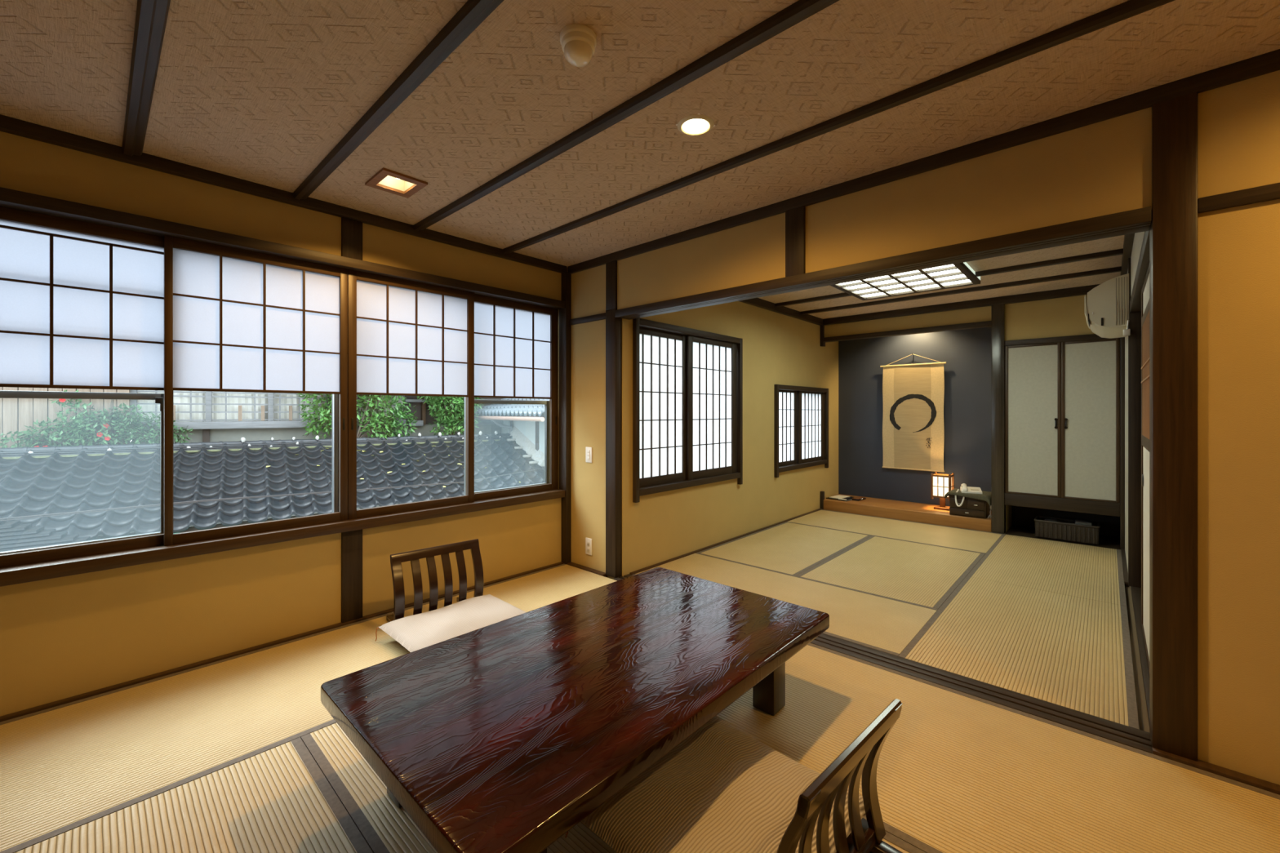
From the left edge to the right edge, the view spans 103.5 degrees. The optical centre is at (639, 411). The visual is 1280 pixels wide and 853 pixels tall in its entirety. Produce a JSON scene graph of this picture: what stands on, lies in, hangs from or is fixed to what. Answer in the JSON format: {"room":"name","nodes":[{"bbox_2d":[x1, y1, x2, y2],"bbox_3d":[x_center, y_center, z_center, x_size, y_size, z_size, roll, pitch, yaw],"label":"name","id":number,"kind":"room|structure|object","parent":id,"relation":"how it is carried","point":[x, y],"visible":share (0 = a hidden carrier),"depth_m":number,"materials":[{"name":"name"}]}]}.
{"room":"traditional dwelling","nodes":[
{"label":"traditional dwelling","id":0,"kind":"room"},
{"bbox_2d":[0,131,564,716],"bbox_3d":[-2.207,0.045,2.562,0.120,2.470,4.765,0,0,43],"label":"wall","id":1,"kind":"structure","parent":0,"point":[65,637],"depth_m":2.55,"materials":[{"name":"paint"}]},
{"bbox_2d":[0,206,173,568],"bbox_3d":[-2.543,-0.099,2.182,0.028,1.486,0.774,0,0,43],"label":"window","id":2,"kind":"structure","parent":1,"relation":"in","point":[82,304],"depth_m":2.24,"materials":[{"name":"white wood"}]},
{"bbox_2d":[164,235,347,546],"bbox_3d":[-2.008,-0.099,2.705,0.030,1.486,0.792,0,0,43],"label":"window","id":3,"kind":"structure","parent":1,"relation":"in","point":[236,319],"depth_m":2.66,"materials":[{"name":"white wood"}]},
{"bbox_2d":[0,561,563,722],"bbox_3d":[-2.171,1.255,2.493,0.037,0.030,4.512,0,0,43],"label":"baseboard","id":4,"kind":"structure","parent":1,"relation":"attached to","point":[49,705],"depth_m":2.52,"materials":[{"name":"brown wood"}]},
{"bbox_2d":[0,186,564,309],"bbox_3d":[-2.197,-0.870,2.518,0.155,0.055,4.512,0,0,43],"label":"beam","id":5,"kind":"structure","parent":1,"relation":"attached to","point":[10,198],"depth_m":2.54,"materials":[{"name":"brown wood"}]},
{"bbox_2d":[0,488,564,586],"bbox_3d":[-2.219,0.673,2.538,0.215,0.058,4.512,0,0,43],"label":"window sill","id":6,"kind":"structure","parent":1,"relation":"attached to","point":[10,575],"depth_m":2.54,"materials":[{"name":"brown wood"}]},
{"bbox_2d":[0,114,566,273],"bbox_3d":[-2.160,-1.167,2.499,0.055,0.057,4.535,0,0,43],"label":"beam","id":7,"kind":"structure","parent":1,"relation":"attached to","point":[10,125],"depth_m":2.57,"materials":[{"name":"brown wood"}]},
{"bbox_2d":[341,529,362,622],"bbox_3d":[-1.717,0.973,3.006,0.036,0.555,0.112,0,0,43],"label":"post","id":8,"kind":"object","parent":1,"relation":"attached to","point":[351,541],"depth_m":2.99,"materials":[{"name":"brown wood"}]},
{"bbox_2d":[341,217,362,260],"bbox_3d":[-1.717,-1.015,3.006,0.036,0.250,0.112,0,0,43],"label":"beam","id":9,"kind":"structure","parent":1,"relation":"attached to","point":[351,229],"depth_m":2.99,"materials":[{"name":"brown wood"}]},
{"bbox_2d":[332,394,465,512],"bbox_3d":[-1.836,-0.092,3.118,0.070,1.515,3.135,0,0,43],"label":"window","id":10,"kind":"structure","parent":1,"relation":"in","point":[335,397],"depth_m":3.07,"materials":[{"name":"grey metal"}]},
{"bbox_2d":[0,390,164,555],"bbox_3d":[-2.625,0.274,2.231,0.048,0.723,0.761,0,0,43],"label":"window","id":11,"kind":"structure","parent":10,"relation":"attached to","point":[158,397],"depth_m":2.37,"materials":[{"name":"grey metal"}]},
{"bbox_2d":[474,399,549,493],"bbox_3d":[-1.012,0.274,3.989,0.030,0.723,0.742,0,0,43],"label":"window","id":12,"kind":"structure","parent":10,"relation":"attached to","point":[546,403],"depth_m":4.21,"materials":[{"name":"grey metal"}]},
{"bbox_2d":[347,269,474,519],"bbox_3d":[-1.461,-0.099,3.296,0.030,1.486,0.812,0,0,43],"label":"window","id":13,"kind":"structure","parent":1,"relation":"in","point":[406,337],"depth_m":3.25,"materials":[{"name":"brown wood"}]},
{"bbox_2d":[465,293,558,501],"bbox_3d":[-0.960,-0.099,3.891,0.030,1.486,0.808,0,0,43],"label":"window","id":14,"kind":"structure","parent":1,"relation":"in","point":[516,344],"depth_m":3.90,"materials":[{"name":"white paper"}]},
{"bbox_2d":[558,271,571,564],"bbox_3d":[-0.619,0.055,4.170,0.098,2.390,0.058,0,0,43],"label":"post","id":15,"kind":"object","parent":1,"relation":"attached to","point":[564,314],"depth_m":4.14,"materials":[{"name":"brown wood"}]},
{"bbox_2d":[0,0,1279,319],"bbox_3d":[1.100,-1.240,2.456,5.120,0.140,9.100,0,0,43],"label":"ceiling","id":16,"kind":"structure","parent":0,"point":[259,91],"depth_m":1.88,"materials":[{"name":"paper"}]},
{"bbox_2d":[121,0,170,155],"bbox_3d":[-0.530,-1.177,0.649,4.860,0.034,0.064,0,0,43],"label":"ceiling beam","id":17,"kind":"structure","parent":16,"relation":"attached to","point":[151,16],"depth_m":1.72,"materials":[{"name":"brown wood"}]},
{"bbox_2d":[364,167,427,198],"bbox_3d":[-1.268,-1.236,2.628,0.244,0.116,0.220,0,0,43],"label":"recessed light","id":18,"kind":"object","parent":16,"relation":"in","point":[386,180],"visible":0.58,"depth_m":2.66,"materials":[{"name":"brown wood"}]},
{"bbox_2d":[293,0,503,199],"bbox_3d":[-0.088,-1.177,1.127,4.860,0.034,0.064,0,0,43],"label":"ceiling beam","id":19,"kind":"structure","parent":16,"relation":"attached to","point":[473,13],"depth_m":1.81,"materials":[{"name":"brown wood"}]},
{"bbox_2d":[560,23,596,66],"bbox_3d":[-0.196,-1.152,1.608,0.116,0.078,0.116,0,0,43],"label":"smoke detector","id":20,"kind":"object","parent":16,"relation":"attached to","point":[578,42],"visible":1,"depth_m":1.57,"materials":[{"name":"white plastic"}]},
{"bbox_2d":[413,0,839,231],"bbox_3d":[0.353,-1.177,1.604,4.860,0.034,0.064,0,0,43],"label":"ceiling beam","id":21,"kind":"structure","parent":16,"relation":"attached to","point":[799,11],"depth_m":1.85,"materials":[{"name":"brown wood"}]},
{"bbox_2d":[677,113,714,135],"bbox_3d":[0.232,-1.242,2.102,0.152,0.119,0.152,0,0,43],"label":"recessed light","id":22,"kind":"object","parent":16,"relation":"in","point":[698,124],"visible":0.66,"depth_m":2.12,"materials":[{"name":"beige plastic"}]},
{"bbox_2d":[502,0,1174,253],"bbox_3d":[0.794,-1.177,2.081,4.860,0.034,0.064,0,0,43],"label":"ceiling beam","id":23,"kind":"structure","parent":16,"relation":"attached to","point":[1130,8],"depth_m":1.89,"materials":[{"name":"brown wood"}]},
{"bbox_2d":[829,262,980,300],"bbox_3d":[2.259,-1.134,4.340,0.978,0.072,0.940,0,0,43],"label":"ceiling light","id":24,"kind":"object","parent":16,"relation":"attached to","point":[960,274],"visible":0.51,"depth_m":4.38,"materials":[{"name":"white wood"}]},
{"bbox_2d":[775,248,1123,306],"bbox_3d":[2.488,-1.156,4.574,2.760,0.036,0.055,0,0,43],"label":"beam","id":25,"kind":"structure","parent":16,"relation":"attached to","point":[1118,251],"depth_m":4.01,"materials":[{"name":"brown wood"}]},
{"bbox_2d":[800,266,1121,315],"bbox_3d":[2.902,-1.156,5.022,2.760,0.036,0.055,0,0,43],"label":"beam","id":26,"kind":"structure","parent":16,"relation":"attached to","point":[1114,269],"depth_m":4.75,"materials":[{"name":"brown wood"}]},
{"bbox_2d":[622,301,838,576],"bbox_3d":[1.287,0.055,5.426,0.100,2.450,4.285,0,0,43],"label":"wall","id":27,"kind":"structure","parent":0,"point":[779,348],"depth_m":5.13,"materials":[{"name":"paint"}]},
{"bbox_2d":[605,308,622,577],"bbox_3d":[-0.175,0.240,3.864,0.108,2.020,0.145,0,0,43],"label":"beam","id":28,"kind":"structure","parent":27,"relation":"attached to","point":[613,324],"depth_m":3.81,"materials":[{"name":"brown wood"}]},
{"bbox_2d":[632,318,742,502],"bbox_3d":[0.453,0.002,4.484,0.115,1.447,1.546,0,0,43],"label":"window","id":29,"kind":"structure","parent":27,"relation":"in","point":[637,491],"depth_m":4.16,"materials":[{"name":"brown wood"}]},
{"bbox_2d":[640,326,686,487],"bbox_3d":[0.180,-0.032,4.211,0.022,1.276,0.737,0,0,43],"label":"window","id":30,"kind":"structure","parent":29,"relation":"in","point":[663,354],"depth_m":4.21,"materials":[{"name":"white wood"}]},
{"bbox_2d":[686,334,737,479],"bbox_3d":[0.684,-0.032,4.717,0.022,1.276,0.785,0,0,43],"label":"window","id":31,"kind":"structure","parent":29,"relation":"attached to","point":[711,364],"depth_m":4.68,"materials":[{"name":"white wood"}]},
{"bbox_2d":[629,508,822,574],"bbox_3d":[1.120,1.255,5.155,0.033,0.030,3.510,0,0,43],"label":"baseboard","id":32,"kind":"structure","parent":27,"relation":"attached to","point":[818,509],"depth_m":4.66,"materials":[{"name":"brown wood"}]},
{"bbox_2d":[739,297,824,325],"bbox_3d":[1.128,-1.135,5.155,0.055,0.080,3.600,0,0,43],"label":"beam","id":33,"kind":"structure","parent":27,"relation":"attached to","point":[757,302],"depth_m":5.63,"materials":[{"name":"brown wood"}]},
{"bbox_2d":[773,384,828,477],"bbox_3d":[1.937,0.220,6.088,0.115,1.032,1.401,0,0,43],"label":"window","id":34,"kind":"structure","parent":27,"relation":"in","point":[777,469],"depth_m":5.83,"materials":[{"name":"brown wood"}]},
{"bbox_2d":[778,389,797,466],"bbox_3d":[1.684,0.191,5.836,0.022,0.870,0.605,0,0,43],"label":"window","id":35,"kind":"structure","parent":34,"relation":"attached to","point":[788,399],"depth_m":5.89,"materials":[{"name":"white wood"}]},
{"bbox_2d":[797,391,824,463],"bbox_3d":[2.139,0.191,6.290,0.022,0.870,0.740,0,0,43],"label":"window","id":36,"kind":"structure","parent":34,"relation":"attached to","point":[811,405],"depth_m":6.27,"materials":[{"name":"white paper"}]},
{"bbox_2d":[820,324,825,346],"bbox_3d":[2.338,-0.965,6.463,0.045,0.270,0.075,0,0,43],"label":"beam","id":37,"kind":"structure","parent":27,"relation":"attached to","point":[822,327],"depth_m":6.43,"materials":[{"name":"brown wood"}]},
{"bbox_2d":[838,326,991,506],"bbox_3d":[3.438,0.055,6.287,1.890,2.450,0.100,0,0,43],"label":"wall","id":38,"kind":"structure","parent":0,"point":[966,353],"depth_m":6.25,"materials":[{"name":"paint"}]},
{"bbox_2d":[880,353,946,472],"bbox_3d":[3.368,0.004,6.240,0.734,1.439,0.072,0,0,43],"label":"scroll","id":39,"kind":"object","parent":38,"relation":"hanging from","point":[913,430],"visible":1,"depth_m":6.21,"materials":[{"name":"paper"}]},
{"bbox_2d":[566,70,1279,785],"bbox_3d":[1.216,0.045,2.567,4.900,2.470,0.090,0,0,43],"label":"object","id":40,"kind":"structure","parent":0,"point":[1103,167],"depth_m":1.79,"materials":[{"name":"paint"}]},
{"bbox_2d":[566,561,607,577],"bbox_3d":[-0.423,1.255,3.994,0.434,0.030,0.046,0,0,43],"label":"baseboard","id":41,"kind":"structure","parent":40,"relation":"attached to","point":[572,564],"depth_m":3.97,"materials":[{"name":"brown wood"}]},
{"bbox_2d":[569,312,605,324],"bbox_3d":[-0.402,-0.730,4.015,0.431,0.046,0.052,0,0,43],"label":"beam","id":42,"kind":"structure","parent":40,"relation":"attached to","point":[601,316],"depth_m":3.99,"materials":[{"name":"brown wood"}]},
{"bbox_2d":[585,537,592,555],"bbox_3d":[-0.406,1.072,4.000,0.076,0.132,0.010,0,0,43],"label":"power outlet","id":43,"kind":"object","parent":40,"relation":"attached to","point":[588,542],"visible":1,"depth_m":3.99,"materials":[{"name":"white plastic"}]},
{"bbox_2d":[585,446,592,462],"bbox_3d":[-0.405,0.345,3.999,0.076,0.124,0.011,0,0,43],"label":"light switch","id":44,"kind":"object","parent":40,"relation":"attached to","point":[588,451],"visible":1,"depth_m":3.99,"materials":[{"name":"white plastic"}]},
{"bbox_2d":[605,260,617,310],"bbox_3d":[-0.191,-0.943,3.846,0.108,0.385,0.092,0,0,43],"label":"beam","id":45,"kind":"structure","parent":40,"relation":"attached to","point":[611,267],"depth_m":3.80,"materials":[{"name":"brown wood"}]},
{"bbox_2d":[785,205,805,276],"bbox_3d":[0.878,-0.943,2.831,0.112,0.385,0.052,0,0,43],"label":"beam","id":46,"kind":"structure","parent":40,"relation":"attached to","point":[795,218],"depth_m":2.81,"materials":[{"name":"brown wood"}]},
{"bbox_2d":[615,206,1151,319],"bbox_3d":[0.897,-0.729,2.869,2.820,0.054,0.140,0,0,43],"label":"beam","id":47,"kind":"structure","parent":40,"relation":"attached to","point":[1136,220],"depth_m":2.38,"materials":[{"name":"brown wood"}]},
{"bbox_2d":[568,48,1279,274],"bbox_3d":[1.202,-1.163,2.518,4.855,0.065,0.042,0,0,43],"label":"beam","id":48,"kind":"structure","parent":40,"relation":"attached to","point":[1268,62],"depth_m":2.18,"materials":[{"name":"brown wood"}]},
{"bbox_2d":[1151,746,1279,795],"bbox_3d":[2.428,1.254,1.357,1.478,0.032,0.046,0,0,43],"label":"baseboard","id":49,"kind":"structure","parent":40,"relation":"attached to","point":[1204,766],"depth_m":1.73,"materials":[{"name":"brown wood"}]},
{"bbox_2d":[1197,182,1279,213],"bbox_3d":[2.490,-0.729,1.340,1.364,0.051,0.052,0,0,43],"label":"beam","id":50,"kind":"structure","parent":40,"relation":"attached to","point":[1268,192],"depth_m":1.72,"materials":[{"name":"brown wood"}]},
{"bbox_2d":[824,294,1119,537],"bbox_3d":[3.602,0.055,5.727,2.890,2.450,0.700,0,0,43],"label":"wall","id":51,"kind":"structure","parent":0,"point":[1064,316],"depth_m":5.13,"materials":[{"name":"paint"}]},
{"bbox_2d":[823,320,991,342],"bbox_3d":[3.014,-0.912,5.862,1.783,0.052,0.100,0,0,43],"label":"beam","id":52,"kind":"structure","parent":51,"relation":"attached to","point":[987,323],"depth_m":5.74,"materials":[{"name":"brown wood"}]},
{"bbox_2d":[822,284,1100,325],"bbox_3d":[3.349,-1.135,5.498,2.750,0.080,0.060,0,0,43],"label":"beam","id":53,"kind":"structure","parent":51,"relation":"attached to","point":[1078,291],"depth_m":5.35,"materials":[{"name":"brown wood"}]},
{"bbox_2d":[1004,333,1113,346],"bbox_3d":[4.066,-0.692,4.883,0.872,0.053,0.090,0,0,43],"label":"beam","id":54,"kind":"structure","parent":51,"relation":"attached to","point":[1091,336],"depth_m":4.88,"materials":[{"name":"brown wood"}]},
{"bbox_2d":[1004,493,1119,516],"bbox_3d":[4.066,0.895,4.883,0.872,0.120,0.090,0,0,43],"label":"beam","id":55,"kind":"structure","parent":51,"relation":"attached to","point":[1100,508],"depth_m":4.83,"materials":[{"name":"brown wood"}]},
{"bbox_2d":[1004,342,1061,497],"bbox_3d":[3.893,0.085,5.011,0.440,1.500,0.040,0,0,43],"label":"door","id":56,"kind":"structure","parent":55,"relation":"on","point":[1033,372],"depth_m":5.00,"materials":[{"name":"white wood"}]},
{"bbox_2d":[1061,337,1119,503],"bbox_3d":[4.206,0.085,4.721,0.409,1.500,0.040,0,0,43],"label":"door","id":57,"kind":"structure","parent":55,"relation":"on","point":[1091,369],"depth_m":4.71,"materials":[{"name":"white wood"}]},
{"bbox_2d":[991,303,1005,533],"bbox_3d":[3.704,0.070,5.214,0.110,2.360,0.115,0,0,43],"label":"beam","id":58,"kind":"structure","parent":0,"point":[997,505],"depth_m":5.17,"materials":[{"name":"brown wood"}]},
{"bbox_2d":[1004,505,1011,533],"bbox_3d":[3.925,0.055,5.428,0.060,2.450,0.500,0,0,43],"label":"wall","id":59,"kind":"structure","parent":0,"point":[1008,508],"depth_m":5.41,"materials":[{"name":"paint"}]},
{"bbox_2d":[1124,231,1144,587],"bbox_3d":[3.210,0.055,3.229,0.092,2.450,3.500,0,0,43],"label":"wall","id":60,"kind":"structure","parent":0,"point":[1126,336],"depth_m":3.91,"materials":[{"name":"paint"}]},
{"bbox_2d":[1084,273,1128,338],"bbox_3d":[3.669,-0.799,3.973,0.239,0.374,0.784,0,0,43],"label":"air conditioner","id":61,"kind":"object","parent":60,"relation":"attached to","point":[1106,306],"visible":1,"depth_m":3.69,"materials":[{"name":"beige plastic"}]},
{"bbox_2d":[1120,337,1124,549],"bbox_3d":[4.385,0.265,4.584,0.037,1.970,0.095,0,0,43],"label":"beam","id":62,"kind":"structure","parent":60,"relation":"attached to","point":[1122,339],"depth_m":4.55,"materials":[{"name":"brown wood"}]},
{"bbox_2d":[1120,548,1128,586],"bbox_3d":[3.952,1.256,4.109,0.038,0.028,1.200,0,0,43],"label":"beam","id":63,"kind":"structure","parent":60,"relation":"attached to","point":[1122,551],"depth_m":4.01,"materials":[{"name":"brown wood"}]},
{"bbox_2d":[1120,233,1134,275],"bbox_3d":[3.169,-1.135,3.267,0.045,0.080,3.500,0,0,43],"label":"beam","id":64,"kind":"structure","parent":60,"relation":"attached to","point":[1128,238],"depth_m":3.47,"materials":[{"name":"brown wood"}]},
{"bbox_2d":[1129,230,1149,312],"bbox_3d":[2.800,-0.745,2.791,0.080,0.080,2.300,0,0,43],"label":"beam","id":65,"kind":"structure","parent":60,"relation":"attached to","point":[1144,260],"depth_m":2.64,"materials":[{"name":"brown wood"}]},
{"bbox_2d":[1149,91,1197,761],"bbox_3d":[1.980,0.058,1.877,0.114,2.385,0.155,0,0,43],"label":"wooden pillar","id":66,"kind":"structure","parent":60,"relation":"attached to","point":[1173,228],"depth_m":1.82,"materials":[{"name":"brown wood"}]},
{"bbox_2d":[1124,585,1151,744],"bbox_3d":[1.100,1.325,2.456,5.120,0.090,9.100,0,0,43],"label":"floor","id":67,"kind":"structure","parent":0,"point":[1143,718],"depth_m":2.50,"materials":[{"name":"brown"}]},
{"bbox_2d":[15,737,373,852],"bbox_3d":[-0.912,1.265,0.849,2.050,0.030,1.065,0,0,43],"label":"mat","id":68,"kind":"object","parent":67,"relation":"on","point":[278,799],"visible":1,"depth_m":1.54,"materials":[{"name":"wicker"}]},
{"bbox_2d":[0,613,410,852],"bbox_3d":[-1.897,1.265,2.027,0.992,0.030,2.098,0,0,43],"label":"mat","id":69,"kind":"object","parent":67,"relation":"on","point":[64,768],"visible":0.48,"depth_m":1.98,"materials":[{"name":"wicker"}]},
{"bbox_2d":[391,564,617,617],"bbox_3d":[-0.719,1.265,3.301,0.992,0.030,1.368,0,0,43],"label":"mat","id":70,"kind":"object","parent":67,"relation":"on","point":[532,591],"visible":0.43,"depth_m":3.59,"materials":[{"name":"wicker"}]},
{"bbox_2d":[386,538,484,622],"bbox_3d":[-1.123,1.034,2.942,0.526,0.431,0.655,0,0,-43],"label":"chair","id":71,"kind":"object","parent":70,"relation":"on","point":[396,560],"visible":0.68,"depth_m":3.00,"materials":[{"name":"brown wood"}]},
{"bbox_2d":[375,594,525,652],"bbox_3d":[-0.966,1.182,2.763,0.626,0.124,0.694,0,0,44],"label":"floor cushion","id":72,"kind":"object","parent":70,"relation":"on","point":[415,633],"visible":0.65,"depth_m":2.71,"materials":[{"name":"fabric"}]},
{"bbox_2d":[300,723,925,852],"bbox_3d":[-0.189,1.265,1.631,2.050,0.030,1.061,0,0,43],"label":"mat","id":73,"kind":"object","parent":67,"relation":"on","point":[386,828],"visible":0.23,"depth_m":1.58,"materials":[{"name":"fabric"}]},
{"bbox_2d":[320,567,829,852],"bbox_3d":[-0.103,1.062,1.900,0.982,0.376,1.670,0,0,43],"label":"table","id":74,"kind":"object","parent":73,"relation":"on","point":[504,736],"visible":1,"depth_m":1.56,"materials":[{"name":"red paint"}]},
{"bbox_2d":[564,717,865,852],"bbox_3d":[0.248,1.182,1.490,0.694,0.124,0.626,0,0,-44],"label":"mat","id":75,"kind":"object","parent":73,"relation":"on","point":[722,789],"visible":0.77,"depth_m":1.46,"materials":[{"name":"wicker"}]},
{"bbox_2d":[776,698,902,852],"bbox_3d":[0.435,1.034,1.369,0.526,0.431,0.655,0,0,-43],"label":"chair","id":76,"kind":"object","parent":73,"relation":"on","point":[861,756],"visible":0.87,"depth_m":1.32,"materials":[{"name":"brown wood"}]},
{"bbox_2d":[631,552,937,656],"bbox_3d":[0.910,1.265,3.522,1.879,0.030,0.836,0,0,43],"label":"mat","id":77,"kind":"object","parent":67,"relation":"on","point":[886,624],"visible":0.57,"depth_m":3.34,"materials":[{"name":"wicker"}]},
{"bbox_2d":[697,521,871,575],"bbox_3d":[1.416,1.265,4.768,0.929,0.030,1.675,0,0,43],"label":"mat","id":78,"kind":"object","parent":67,"relation":"on","point":[792,548],"visible":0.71,"depth_m":4.61,"materials":[{"name":"wicker"}]},
{"bbox_2d":[613,573,1152,753],"bbox_3d":[0.889,1.258,2.857,2.820,0.023,0.158,0,0,43],"label":"beam","id":79,"kind":"structure","parent":67,"relation":"on","point":[1130,736],"depth_m":2.22,"materials":[{"name":"brown wood"}]},
{"bbox_2d":[796,535,984,608],"bbox_3d":[2.106,1.265,4.129,0.948,0.030,1.675,0,0,43],"label":"mat","id":80,"kind":"object","parent":67,"relation":"on","point":[921,574],"visible":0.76,"depth_m":3.97,"materials":[{"name":"wicker"}]},
{"bbox_2d":[786,509,1002,554],"bbox_3d":[2.670,1.265,5.424,1.879,0.030,0.988,0,0,43],"label":"mat","id":81,"kind":"object","parent":67,"relation":"on","point":[955,538],"visible":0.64,"depth_m":5.27,"materials":[{"name":"wicker"}]},
{"bbox_2d":[823,493,991,532],"bbox_3d":[3.172,1.204,6.056,1.813,0.152,0.600,0,0,43],"label":"platform","id":82,"kind":"object","parent":67,"relation":"on","point":[874,507],"visible":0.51,"depth_m":5.87,"materials":[{"name":"brown wood"}]},
{"bbox_2d":[826,494,853,501],"bbox_3d":[2.615,1.118,6.516,0.340,0.020,0.280,0,0,-41],"label":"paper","id":83,"kind":"object","parent":82,"relation":"on","point":[842,498],"visible":0.77,"depth_m":6.47,"materials":[{"name":"white paper"}]},
{"bbox_2d":[930,471,954,511],"bbox_3d":[3.490,0.921,5.823,0.196,0.414,0.196,0,0,43],"label":"table lamp","id":84,"kind":"object","parent":82,"relation":"on","point":[941,484],"visible":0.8,"depth_m":5.78,"materials":[{"name":"white paper"}]},
{"bbox_2d":[949,494,991,519],"bbox_3d":[3.593,1.007,5.498,0.332,0.242,0.328,0,0,43],"label":"chest","id":85,"kind":"object","parent":82,"relation":"on","point":[972,508],"visible":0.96,"depth_m":5.38,"materials":[{"name":"brown wood"}]},
{"bbox_2d":[944,488,991,511],"bbox_3d":[3.597,0.960,5.503,0.416,0.164,0.356,0,0,43],"label":"draped cloth","id":86,"kind":"object","parent":85,"relation":"on","point":[985,495],"visible":0.57,"depth_m":5.35,"materials":[{"name":"fabric"}]},
{"bbox_2d":[955,483,982,506],"bbox_3d":[3.547,0.907,5.463,0.249,0.228,0.275,0,0,29],"label":"telephone","id":87,"kind":"object","parent":86,"relation":"on","point":[964,489],"visible":1,"depth_m":5.42,"materials":[{"name":"white plastic"}]},
{"bbox_2d":[715,643,1279,852],"bbox_3d":[1.232,1.265,1.736,2.048,0.030,1.020,0,0,43],"label":"mat","id":88,"kind":"object","parent":67,"relation":"on","point":[957,771],"visible":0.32,"depth_m":1.72,"materials":[{"name":"wicker"}]},
{"bbox_2d":[898,576,1139,729],"bbox_3d":[2.219,1.265,2.906,0.875,0.030,1.708,0,0,43],"label":"mat","id":89,"kind":"object","parent":67,"relation":"on","point":[1072,652],"visible":0.79,"depth_m":2.70,"materials":[{"name":"wicker"}]},
{"bbox_2d":[966,533,1126,605],"bbox_3d":[3.409,1.265,4.192,0.875,0.030,1.793,0,0,43],"label":"mat","id":90,"kind":"object","parent":67,"relation":"on","point":[1095,573],"visible":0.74,"depth_m":4.01,"materials":[{"name":"wicker"}]},
{"bbox_2d":[1005,524,1119,549],"bbox_3d":[4.241,1.267,5.061,0.887,0.026,0.610,0,0,43],"label":"beam","id":91,"kind":"structure","parent":67,"relation":"on","point":[1108,542],"depth_m":5.01,"materials":[{"name":"brown wood"}]},
{"bbox_2d":[1034,515,1100,545],"bbox_3d":[4.170,1.160,4.935,0.487,0.176,0.263,0,0,43],"label":"wicker basket","id":92,"kind":"object","parent":91,"relation":"on","point":[1066,530],"visible":1,"depth_m":4.85,"materials":[{"name":"wicker"}]},
{"bbox_2d":[1075,519,1092,525],"bbox_3d":[4.272,1.146,4.862,0.120,0.176,0.140,0,0,43],"label":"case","id":93,"kind":"object","parent":92,"relation":"in","point":[1077,521],"visible":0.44,"depth_m":4.82,"materials":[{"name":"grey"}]},
{"bbox_2d":[1128,257,1141,587],"bbox_3d":[3.554,0.070,3.605,0.098,2.360,0.080,0,0,43],"label":"beam","id":94,"kind":"structure","parent":67,"relation":"on","point":[1135,317],"depth_m":3.59,"materials":[{"name":"brown wood"}]},
{"bbox_2d":[1130,586,1149,724],"bbox_3d":[2.774,1.259,2.760,0.075,0.022,2.220,0,0,43],"label":"beam","id":95,"kind":"structure","parent":67,"relation":"on","point":[1135,592],"depth_m":2.74,"materials":[{"name":"brown wood"}]},
{"bbox_2d":[1141,263,1149,671],"bbox_3d":[2.480,0.271,2.453,0.023,1.952,1.310,0,0,43],"label":"door","id":96,"kind":"structure","parent":95,"relation":"on","point":[1145,288],"depth_m":2.69,"materials":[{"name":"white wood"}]},
{"label":"outside","id":97,"kind":"structure","parent":0,"visible":0},
{"bbox_3d":[-19.949,4.500,25.264,56.400,0.100,70.000,0,0,43],"label":"ground","id":98,"kind":"structure","parent":97,"visible":0},
{"bbox_2d":[0,517,101,551],"bbox_3d":[-5.738,2.690,4.122,2.250,3.520,0.220,0,0,-38],"label":"roof","id":99,"kind":"object","parent":98,"relation":"on","point":[13,536],"visible":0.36,"depth_m":4.37,"materials":[{"name":"tile"}]},
{"bbox_2d":[0,389,192,448],"bbox_3d":[-7.066,0.734,6.601,1.874,2.033,0.651,0,0,-38],"label":"rose bush","id":100,"kind":"object","parent":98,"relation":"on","point":[105,437],"visible":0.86,"depth_m":6.53,"materials":[{"name":"green plant"}]},
{"bbox_2d":[0,386,502,448],"bbox_3d":[-5.231,0.250,8.067,12.500,8.400,1.200,0,0,-38],"label":"neighbouring house","id":101,"kind":"structure","parent":98,"relation":"on","point":[212,416],"depth_m":7.67,"materials":[{"name":"grey paint"}]},
{"bbox_2d":[0,426,544,540],"bbox_3d":[-4.761,2.366,6.772,7.649,4.167,2.380,0,0,-38],"label":"tiled roof","id":102,"kind":"structure","parent":98,"relation":"on","point":[53,479],"depth_m":6.36,"materials":[{"name":"tile"}]},
{"bbox_2d":[297,393,417,439],"bbox_3d":[-4.725,0.308,8.469,1.889,2.887,0.989,0,0,-38],"label":"tree","id":103,"kind":"object","parent":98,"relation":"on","point":[392,422],"visible":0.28,"depth_m":8.45,"materials":[{"name":"green plant"}]},
{"bbox_2d":[417,395,482,435],"bbox_3d":[-3.551,0.423,9.388,1.321,2.656,0.820,0,0,-38],"label":"tree","id":104,"kind":"object","parent":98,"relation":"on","point":[449,418],"visible":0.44,"depth_m":9.24,"materials":[{"name":"green plant"}]},
{"bbox_2d":[454,398,549,470],"bbox_3d":[-2.068,1.852,9.581,2.250,5.196,3.600,0,0,-38],"label":"house","id":105,"kind":"structure","parent":98,"relation":"on","point":[528,419],"depth_m":9.20,"materials":[{"name":"grey paint"}]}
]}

